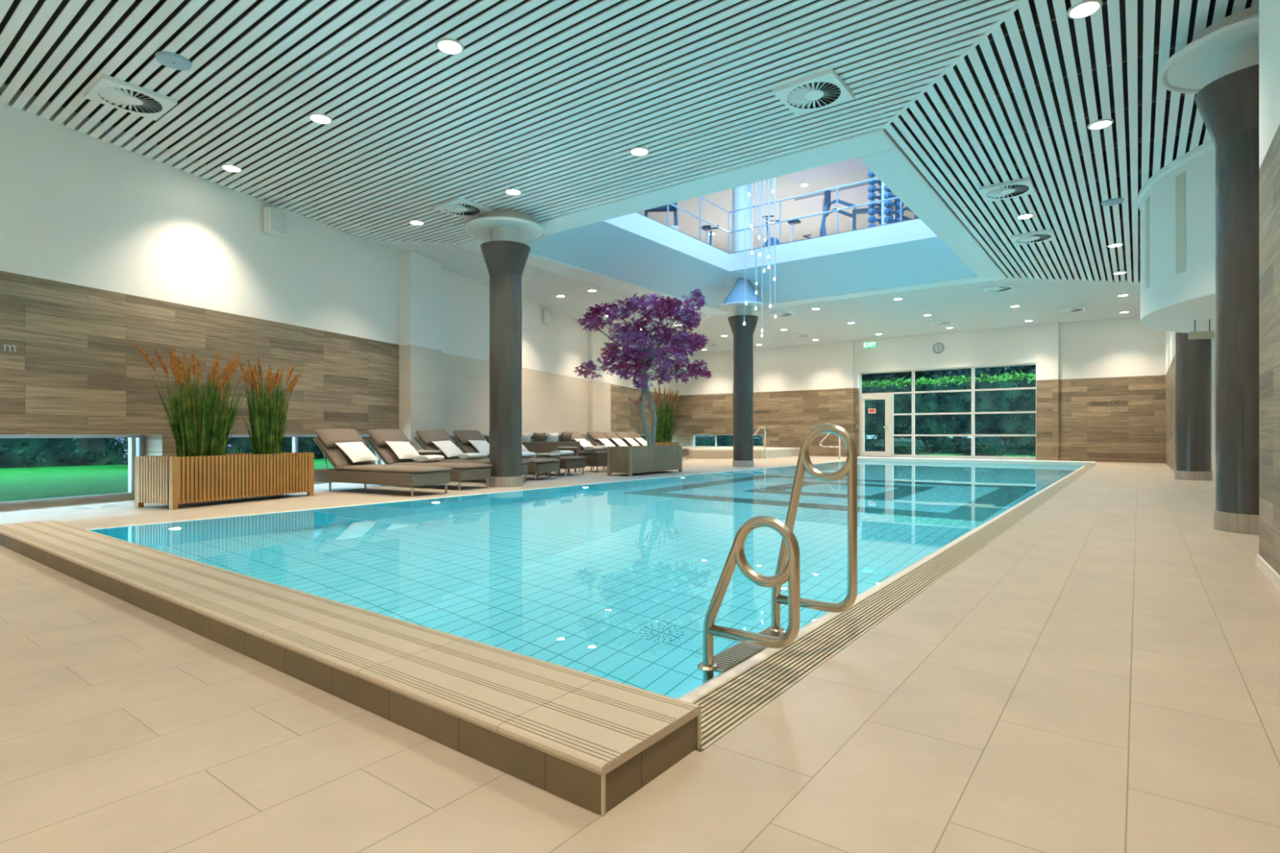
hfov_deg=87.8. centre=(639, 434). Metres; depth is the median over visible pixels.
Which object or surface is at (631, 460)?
planter box
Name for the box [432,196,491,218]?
ceiling vent
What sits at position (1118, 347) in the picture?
wall
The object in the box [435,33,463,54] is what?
recessed light
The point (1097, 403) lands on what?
depth lettering
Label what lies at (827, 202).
treadmill
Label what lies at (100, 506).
floor vent
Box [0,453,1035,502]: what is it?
lawn
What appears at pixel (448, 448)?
pillow
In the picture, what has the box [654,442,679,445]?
planter box
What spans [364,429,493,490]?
sun lounger
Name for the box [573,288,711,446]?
maple tree
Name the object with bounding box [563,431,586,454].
sun lounger
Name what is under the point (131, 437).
window
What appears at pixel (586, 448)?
towel
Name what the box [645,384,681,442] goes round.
grass
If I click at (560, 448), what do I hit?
side table
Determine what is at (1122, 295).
recessed light
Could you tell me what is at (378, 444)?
cushion
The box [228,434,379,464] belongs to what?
window
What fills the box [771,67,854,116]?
ceiling vent
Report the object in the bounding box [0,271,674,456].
wall
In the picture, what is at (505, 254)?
column
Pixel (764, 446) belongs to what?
grab rail
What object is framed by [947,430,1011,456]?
bush
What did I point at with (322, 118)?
recessed light
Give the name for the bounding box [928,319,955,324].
ceiling vent
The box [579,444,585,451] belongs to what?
cushion
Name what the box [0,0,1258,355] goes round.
ceiling
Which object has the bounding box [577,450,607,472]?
footstool
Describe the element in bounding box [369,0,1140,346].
trim
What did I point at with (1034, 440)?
bush
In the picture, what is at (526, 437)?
sofa pillow
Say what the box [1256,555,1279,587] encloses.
baseboard
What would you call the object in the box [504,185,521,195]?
recessed light
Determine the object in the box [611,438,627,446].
pillow
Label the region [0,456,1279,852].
floor
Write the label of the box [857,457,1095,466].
step
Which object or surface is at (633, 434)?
sun lounger
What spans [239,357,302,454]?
grass
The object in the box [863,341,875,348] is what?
exit sign
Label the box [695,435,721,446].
bush
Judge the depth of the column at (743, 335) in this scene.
16.29 m
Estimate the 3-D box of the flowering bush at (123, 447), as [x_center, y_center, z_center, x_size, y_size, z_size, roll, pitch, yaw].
[-13.552,0.163,19.404,2.986,1.707,2.996,0,0,37]
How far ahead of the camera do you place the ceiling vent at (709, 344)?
24.37 m
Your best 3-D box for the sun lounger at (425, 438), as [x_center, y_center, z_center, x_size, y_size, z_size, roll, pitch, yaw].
[-2.912,0.359,11.435,2.060,0.881,0.660,0,0,29]
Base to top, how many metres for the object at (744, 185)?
5.196 m
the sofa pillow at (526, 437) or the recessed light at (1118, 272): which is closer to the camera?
the recessed light at (1118, 272)
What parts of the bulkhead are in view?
niche panel, niche panel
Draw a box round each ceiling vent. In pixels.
[83,73,177,120]
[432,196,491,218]
[706,342,722,346]
[767,310,796,317]
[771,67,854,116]
[788,333,812,337]
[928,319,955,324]
[978,176,1035,202]
[982,283,1016,293]
[1010,228,1056,245]
[1057,306,1086,313]
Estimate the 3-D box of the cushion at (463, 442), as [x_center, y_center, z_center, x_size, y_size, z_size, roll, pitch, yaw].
[-3.124,0.252,12.601,0.518,0.439,0.640,0,0,29]
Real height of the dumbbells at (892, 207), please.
1.450 m
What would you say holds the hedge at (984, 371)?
on the lawn at (16, 484)
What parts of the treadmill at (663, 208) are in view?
arm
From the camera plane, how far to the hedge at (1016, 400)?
31.19 m
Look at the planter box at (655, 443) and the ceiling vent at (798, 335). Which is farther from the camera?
the ceiling vent at (798, 335)
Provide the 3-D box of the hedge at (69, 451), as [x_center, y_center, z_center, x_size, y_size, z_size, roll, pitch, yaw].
[-15.576,-0.741,21.685,2.714,3.947,44.589,0,0,37]
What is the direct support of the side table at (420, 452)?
on the floor at (1102, 674)
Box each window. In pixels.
[0,434,162,505]
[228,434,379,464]
[448,434,560,436]
[692,434,762,446]
[859,363,1036,460]
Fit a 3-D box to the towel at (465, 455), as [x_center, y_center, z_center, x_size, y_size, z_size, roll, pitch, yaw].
[-2.861,0.367,11.383,0.305,0.098,0.420,0,0,35]
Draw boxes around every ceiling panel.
[782,156,867,186]
[794,179,893,212]
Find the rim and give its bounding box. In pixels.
[677,466,1084,702]
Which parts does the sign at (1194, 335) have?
sign plate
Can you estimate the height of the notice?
0.170 m
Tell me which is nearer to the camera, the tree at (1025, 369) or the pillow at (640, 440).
the pillow at (640, 440)
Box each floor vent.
[63,506,96,510]
[90,505,121,507]
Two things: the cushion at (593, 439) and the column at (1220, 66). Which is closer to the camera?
the column at (1220, 66)
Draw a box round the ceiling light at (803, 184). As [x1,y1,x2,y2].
[800,183,808,186]
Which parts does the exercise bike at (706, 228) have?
seat post, handlebar post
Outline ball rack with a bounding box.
[867,168,903,226]
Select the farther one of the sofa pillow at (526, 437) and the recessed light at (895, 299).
the recessed light at (895, 299)
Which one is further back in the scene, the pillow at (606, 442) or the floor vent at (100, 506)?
the pillow at (606, 442)
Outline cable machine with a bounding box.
[852,207,881,230]
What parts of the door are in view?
sill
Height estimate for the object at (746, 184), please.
4.759 m
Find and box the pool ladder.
[697,423,857,684]
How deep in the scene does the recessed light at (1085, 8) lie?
5.22 m
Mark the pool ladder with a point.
(775, 636)
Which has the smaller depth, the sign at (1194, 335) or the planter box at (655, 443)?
the sign at (1194, 335)
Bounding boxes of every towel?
[413,454,444,462]
[457,453,487,458]
[521,452,535,457]
[550,450,573,455]
[583,445,604,450]
[598,445,615,449]
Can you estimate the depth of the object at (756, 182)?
12.69 m
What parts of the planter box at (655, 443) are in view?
slat panel, slat panel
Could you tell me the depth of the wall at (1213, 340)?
12.90 m
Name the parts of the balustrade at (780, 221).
post, post, post, post, rail, rail, post, post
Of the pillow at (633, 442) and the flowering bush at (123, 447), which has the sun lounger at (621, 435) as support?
the pillow at (633, 442)
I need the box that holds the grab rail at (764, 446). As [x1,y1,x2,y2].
[753,426,766,458]
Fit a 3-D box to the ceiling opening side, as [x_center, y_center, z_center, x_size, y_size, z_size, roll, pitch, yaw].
[2.405,-3.735,12.935,6.560,0.730,7.820,0,0,37]
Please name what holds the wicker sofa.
on the floor at (1102, 674)
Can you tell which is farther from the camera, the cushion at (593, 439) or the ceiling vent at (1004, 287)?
the cushion at (593, 439)
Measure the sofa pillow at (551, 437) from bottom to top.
0.388 m
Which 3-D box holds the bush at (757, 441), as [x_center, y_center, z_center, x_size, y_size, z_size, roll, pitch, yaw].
[6.574,0.481,34.580,2.595,1.142,1.970,0,0,37]
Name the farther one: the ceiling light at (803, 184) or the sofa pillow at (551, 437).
the ceiling light at (803, 184)
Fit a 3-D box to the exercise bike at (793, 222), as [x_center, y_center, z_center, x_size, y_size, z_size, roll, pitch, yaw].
[3.579,-4.991,16.817,1.060,1.102,0.500,0,0,35]
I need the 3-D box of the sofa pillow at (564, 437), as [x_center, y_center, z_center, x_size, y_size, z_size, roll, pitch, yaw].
[-1.785,0.150,15.916,0.141,0.388,0.400,0,0,37]
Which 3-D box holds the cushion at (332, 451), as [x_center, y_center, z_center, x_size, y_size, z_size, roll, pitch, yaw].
[-4.238,0.252,9.599,0.518,0.439,0.640,0,0,29]
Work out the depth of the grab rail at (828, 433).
21.71 m
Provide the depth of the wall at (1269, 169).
3.82 m
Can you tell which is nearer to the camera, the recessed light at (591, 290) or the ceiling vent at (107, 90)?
the ceiling vent at (107, 90)
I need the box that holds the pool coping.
[85,461,839,530]
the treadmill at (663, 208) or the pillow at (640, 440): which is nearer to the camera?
the treadmill at (663, 208)
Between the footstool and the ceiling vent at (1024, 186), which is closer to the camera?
the ceiling vent at (1024, 186)
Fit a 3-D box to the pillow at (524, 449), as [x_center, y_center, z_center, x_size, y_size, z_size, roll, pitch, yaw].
[-2.555,0.248,13.771,0.368,0.288,0.467,0,0,31]
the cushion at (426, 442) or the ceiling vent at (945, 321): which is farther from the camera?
the ceiling vent at (945, 321)
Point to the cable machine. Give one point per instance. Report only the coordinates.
(863, 211)
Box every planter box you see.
[134,452,314,510]
[607,445,682,476]
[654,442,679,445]
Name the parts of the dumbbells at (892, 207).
arm, arm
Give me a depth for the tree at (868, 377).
40.51 m
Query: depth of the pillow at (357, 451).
9.43 m
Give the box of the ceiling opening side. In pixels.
[524,221,977,308]
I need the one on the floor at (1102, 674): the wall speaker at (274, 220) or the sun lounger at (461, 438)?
the sun lounger at (461, 438)
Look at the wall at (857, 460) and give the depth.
17.99 m
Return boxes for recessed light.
[220,160,242,172]
[308,109,333,124]
[408,217,424,225]
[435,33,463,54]
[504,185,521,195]
[555,294,565,297]
[586,287,596,292]
[629,143,648,155]
[893,297,902,300]
[1016,210,1034,218]
[1066,0,1102,18]
[1087,115,1113,129]
[1106,240,1123,247]
[1112,269,1126,274]
[1116,293,1128,296]
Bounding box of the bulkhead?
[1137,139,1215,333]
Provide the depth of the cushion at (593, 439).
18.41 m
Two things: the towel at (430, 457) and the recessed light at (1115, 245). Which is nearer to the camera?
the towel at (430, 457)
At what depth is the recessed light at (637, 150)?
7.84 m
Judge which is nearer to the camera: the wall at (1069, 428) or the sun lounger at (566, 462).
the sun lounger at (566, 462)
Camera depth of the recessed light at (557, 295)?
16.06 m
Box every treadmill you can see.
[644,202,678,230]
[819,190,856,235]
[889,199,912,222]
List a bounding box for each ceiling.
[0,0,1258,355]
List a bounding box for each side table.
[416,450,440,462]
[535,453,560,477]
[557,446,577,472]
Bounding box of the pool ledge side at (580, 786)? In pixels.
[0,533,697,815]
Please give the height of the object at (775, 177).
4.984 m
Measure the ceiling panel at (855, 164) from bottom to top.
0.050 m
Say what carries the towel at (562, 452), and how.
on the sun lounger at (566, 462)
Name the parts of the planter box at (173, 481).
corner post, slat panel, corner post, slat panel, slat panel, slat panel, corner post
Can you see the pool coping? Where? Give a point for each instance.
(837, 461)
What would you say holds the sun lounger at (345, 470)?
on the floor at (1102, 674)
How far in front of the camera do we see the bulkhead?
8.16 m
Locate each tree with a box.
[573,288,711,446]
[862,373,879,386]
[871,368,977,385]
[993,364,1035,381]
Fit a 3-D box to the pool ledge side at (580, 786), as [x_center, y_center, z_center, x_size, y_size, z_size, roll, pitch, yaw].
[-2.403,0.757,3.375,6.097,0.086,0.383,0,0,37]
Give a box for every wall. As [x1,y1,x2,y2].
[0,83,674,395]
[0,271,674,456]
[379,344,610,464]
[638,168,914,253]
[671,374,1165,463]
[674,315,1165,395]
[857,460,1065,511]
[1165,0,1279,373]
[1165,124,1279,575]
[1211,333,1215,475]
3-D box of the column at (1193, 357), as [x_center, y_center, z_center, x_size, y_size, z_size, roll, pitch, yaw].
[9.802,-1.274,11.773,1.270,4.149,1.270,0,0,37]
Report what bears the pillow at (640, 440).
on the sun lounger at (633, 434)
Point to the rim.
(691, 696)
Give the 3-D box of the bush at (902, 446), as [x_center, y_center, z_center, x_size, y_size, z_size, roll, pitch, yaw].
[11.868,0.522,30.587,2.985,1.068,2.040,0,0,37]
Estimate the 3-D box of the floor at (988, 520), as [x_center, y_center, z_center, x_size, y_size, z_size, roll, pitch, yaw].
[3.195,2.200,11.073,5.920,0.100,18.650,0,0,37]
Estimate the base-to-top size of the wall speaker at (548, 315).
0.350 m
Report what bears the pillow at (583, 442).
on the sun lounger at (575, 435)
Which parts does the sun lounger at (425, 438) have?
backrest frame, mattress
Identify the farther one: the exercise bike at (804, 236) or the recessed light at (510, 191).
the exercise bike at (804, 236)
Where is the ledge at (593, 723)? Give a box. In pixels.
[0,520,701,776]
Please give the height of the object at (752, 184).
3.755 m
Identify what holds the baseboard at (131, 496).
attached to the wall at (77, 366)
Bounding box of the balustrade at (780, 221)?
[666,177,902,253]
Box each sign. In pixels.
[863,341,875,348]
[1188,319,1214,339]
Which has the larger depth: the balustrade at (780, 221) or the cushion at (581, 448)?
the cushion at (581, 448)
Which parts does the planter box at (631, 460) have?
corner post, slat panel, corner post, slat panel, slat panel, corner post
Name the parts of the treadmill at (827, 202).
arm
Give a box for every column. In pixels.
[463,209,546,487]
[717,277,768,466]
[732,183,751,252]
[1157,4,1258,534]
[1174,332,1212,480]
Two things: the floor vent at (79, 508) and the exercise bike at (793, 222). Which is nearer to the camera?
the floor vent at (79, 508)
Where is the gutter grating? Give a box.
[689,466,1094,751]
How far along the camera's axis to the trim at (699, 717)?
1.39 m
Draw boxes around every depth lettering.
[4,344,16,351]
[1092,400,1126,405]
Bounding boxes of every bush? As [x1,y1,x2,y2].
[113,437,235,465]
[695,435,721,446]
[753,435,762,445]
[864,435,933,454]
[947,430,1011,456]
[1025,437,1035,456]
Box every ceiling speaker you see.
[155,51,191,70]
[1101,197,1124,205]
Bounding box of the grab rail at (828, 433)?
[819,433,839,458]
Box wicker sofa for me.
[522,441,579,456]
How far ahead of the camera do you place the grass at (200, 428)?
7.49 m
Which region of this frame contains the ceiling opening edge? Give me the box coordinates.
[603,213,937,271]
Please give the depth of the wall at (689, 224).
21.05 m
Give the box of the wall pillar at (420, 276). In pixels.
[399,250,610,382]
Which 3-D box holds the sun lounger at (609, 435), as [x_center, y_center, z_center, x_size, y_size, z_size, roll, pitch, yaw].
[-0.137,0.359,19.266,2.060,0.881,0.660,0,0,29]
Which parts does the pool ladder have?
handrail, handrail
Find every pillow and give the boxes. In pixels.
[334,441,379,462]
[385,441,419,458]
[432,440,463,457]
[468,440,488,454]
[521,432,532,444]
[521,444,528,452]
[532,432,546,441]
[546,432,559,441]
[560,432,572,441]
[574,438,592,447]
[597,438,614,445]
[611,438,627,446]
[623,437,639,445]
[634,437,647,445]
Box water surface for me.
[88,461,1082,698]
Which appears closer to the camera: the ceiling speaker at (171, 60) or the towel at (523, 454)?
the ceiling speaker at (171, 60)
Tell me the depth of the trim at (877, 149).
9.51 m
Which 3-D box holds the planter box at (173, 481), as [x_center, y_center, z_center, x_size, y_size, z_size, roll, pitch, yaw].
[-4.904,0.520,7.995,0.630,0.560,1.800,0,0,22]
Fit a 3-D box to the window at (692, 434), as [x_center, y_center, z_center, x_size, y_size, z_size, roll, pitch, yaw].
[3.533,0.300,26.953,3.300,0.600,0.060,0,0,37]
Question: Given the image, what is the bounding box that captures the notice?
[868,408,875,413]
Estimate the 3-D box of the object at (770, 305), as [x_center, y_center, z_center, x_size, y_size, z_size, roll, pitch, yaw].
[2.498,-4.868,12.755,0.042,4.864,0.042,0,0,37]
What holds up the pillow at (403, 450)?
on the sun lounger at (377, 438)
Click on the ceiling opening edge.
(635, 223)
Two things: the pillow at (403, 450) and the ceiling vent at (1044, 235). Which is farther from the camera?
the ceiling vent at (1044, 235)
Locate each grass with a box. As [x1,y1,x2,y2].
[134,342,254,457]
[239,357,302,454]
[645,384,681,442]
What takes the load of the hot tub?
on the floor at (1102, 674)
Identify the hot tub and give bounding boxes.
[682,446,799,458]
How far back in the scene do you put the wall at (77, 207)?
8.61 m
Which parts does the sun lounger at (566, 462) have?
mattress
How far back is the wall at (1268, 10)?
3.87 m
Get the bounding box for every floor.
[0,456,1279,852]
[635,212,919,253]
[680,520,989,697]
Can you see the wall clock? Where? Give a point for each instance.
(938, 348)
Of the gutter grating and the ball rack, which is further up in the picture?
the ball rack
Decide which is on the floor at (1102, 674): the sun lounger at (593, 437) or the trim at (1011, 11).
the sun lounger at (593, 437)
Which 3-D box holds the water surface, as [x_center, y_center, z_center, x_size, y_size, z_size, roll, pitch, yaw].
[3.199,0.804,11.070,5.930,0.001,18.650,0,0,37]
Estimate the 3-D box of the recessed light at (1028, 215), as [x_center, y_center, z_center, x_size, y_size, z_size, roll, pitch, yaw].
[5.910,-3.369,10.193,0.236,0.062,0.236,0,0,37]
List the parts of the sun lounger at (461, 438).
backrest frame, mattress, leg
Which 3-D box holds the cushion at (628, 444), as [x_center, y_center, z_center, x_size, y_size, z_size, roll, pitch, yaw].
[-0.418,0.252,20.672,0.518,0.439,0.640,0,0,29]
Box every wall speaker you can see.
[263,206,286,236]
[543,310,552,324]
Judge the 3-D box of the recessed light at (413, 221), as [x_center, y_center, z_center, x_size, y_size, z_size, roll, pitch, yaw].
[-3.526,-3.369,10.497,0.236,0.062,0.236,0,0,37]
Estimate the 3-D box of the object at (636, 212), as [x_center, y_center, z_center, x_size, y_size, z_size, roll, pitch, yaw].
[2.623,-4.430,16.160,22.600,0.020,22.800,0,0,37]
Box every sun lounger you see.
[313,428,452,497]
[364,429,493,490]
[413,430,529,481]
[451,430,560,480]
[487,436,587,475]
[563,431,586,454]
[586,431,606,446]
[601,431,620,446]
[614,431,631,446]
[626,431,689,459]
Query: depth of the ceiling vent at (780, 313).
18.26 m
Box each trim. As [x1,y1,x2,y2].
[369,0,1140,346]
[456,112,1007,315]
[601,712,701,817]
[636,212,919,253]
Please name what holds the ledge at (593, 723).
on the pool ledge side at (580, 786)
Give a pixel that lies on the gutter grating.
(732, 702)
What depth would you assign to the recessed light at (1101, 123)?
7.16 m
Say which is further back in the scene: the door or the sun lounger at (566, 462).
the door
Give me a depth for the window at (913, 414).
21.83 m
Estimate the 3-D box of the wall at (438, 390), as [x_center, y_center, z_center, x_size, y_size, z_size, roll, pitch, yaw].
[-2.834,-0.425,16.792,0.665,2.450,9.927,0,0,20]
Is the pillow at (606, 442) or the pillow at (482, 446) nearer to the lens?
the pillow at (482, 446)
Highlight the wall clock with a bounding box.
[933,342,944,353]
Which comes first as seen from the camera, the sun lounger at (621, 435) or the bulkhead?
the bulkhead
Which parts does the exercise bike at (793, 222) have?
handlebar post, seat post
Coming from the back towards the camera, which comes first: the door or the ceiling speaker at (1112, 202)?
the door
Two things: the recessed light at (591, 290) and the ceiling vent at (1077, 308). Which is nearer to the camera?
the recessed light at (591, 290)
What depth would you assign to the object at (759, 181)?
13.23 m
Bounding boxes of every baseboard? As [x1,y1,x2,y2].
[0,480,328,510]
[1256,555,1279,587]
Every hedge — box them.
[0,435,560,468]
[640,370,1035,455]
[869,367,1010,386]
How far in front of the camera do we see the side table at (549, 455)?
12.53 m
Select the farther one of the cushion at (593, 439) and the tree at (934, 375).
the tree at (934, 375)
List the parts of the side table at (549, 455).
leg, leg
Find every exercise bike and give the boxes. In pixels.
[701,225,719,244]
[762,215,800,246]
[802,234,811,238]
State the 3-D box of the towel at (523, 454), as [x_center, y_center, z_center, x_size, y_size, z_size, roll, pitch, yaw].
[-2.117,0.367,12.034,0.305,0.098,0.420,0,0,24]
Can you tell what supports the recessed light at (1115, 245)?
in the ceiling at (971, 308)
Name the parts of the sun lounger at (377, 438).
backrest frame, mattress, leg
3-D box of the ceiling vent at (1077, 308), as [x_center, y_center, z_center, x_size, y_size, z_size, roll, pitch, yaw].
[11.521,-3.329,17.722,0.600,0.042,0.600,0,0,37]
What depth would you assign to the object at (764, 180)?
12.97 m
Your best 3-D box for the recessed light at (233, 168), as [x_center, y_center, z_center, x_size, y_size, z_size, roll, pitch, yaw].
[-5.134,-3.369,8.353,0.236,0.062,0.236,0,0,37]
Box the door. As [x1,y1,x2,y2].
[858,394,890,457]
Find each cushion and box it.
[315,436,376,467]
[367,436,419,464]
[415,435,460,459]
[453,435,488,457]
[577,450,607,454]
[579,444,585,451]
[586,435,604,445]
[622,440,631,446]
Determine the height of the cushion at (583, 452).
0.099 m
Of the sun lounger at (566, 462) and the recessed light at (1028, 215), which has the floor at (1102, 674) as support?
the sun lounger at (566, 462)
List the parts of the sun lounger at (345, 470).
backrest frame, leg, mattress, leg, leg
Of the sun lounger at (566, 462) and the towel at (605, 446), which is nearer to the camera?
the sun lounger at (566, 462)
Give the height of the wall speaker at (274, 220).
0.350 m
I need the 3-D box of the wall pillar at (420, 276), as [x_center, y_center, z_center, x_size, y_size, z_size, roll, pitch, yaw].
[-2.638,-2.495,16.753,0.262,1.710,9.759,0,0,20]
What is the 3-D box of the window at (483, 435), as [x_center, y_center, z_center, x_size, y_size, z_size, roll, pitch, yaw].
[-2.977,0.370,16.788,0.400,0.750,6.896,0,0,20]

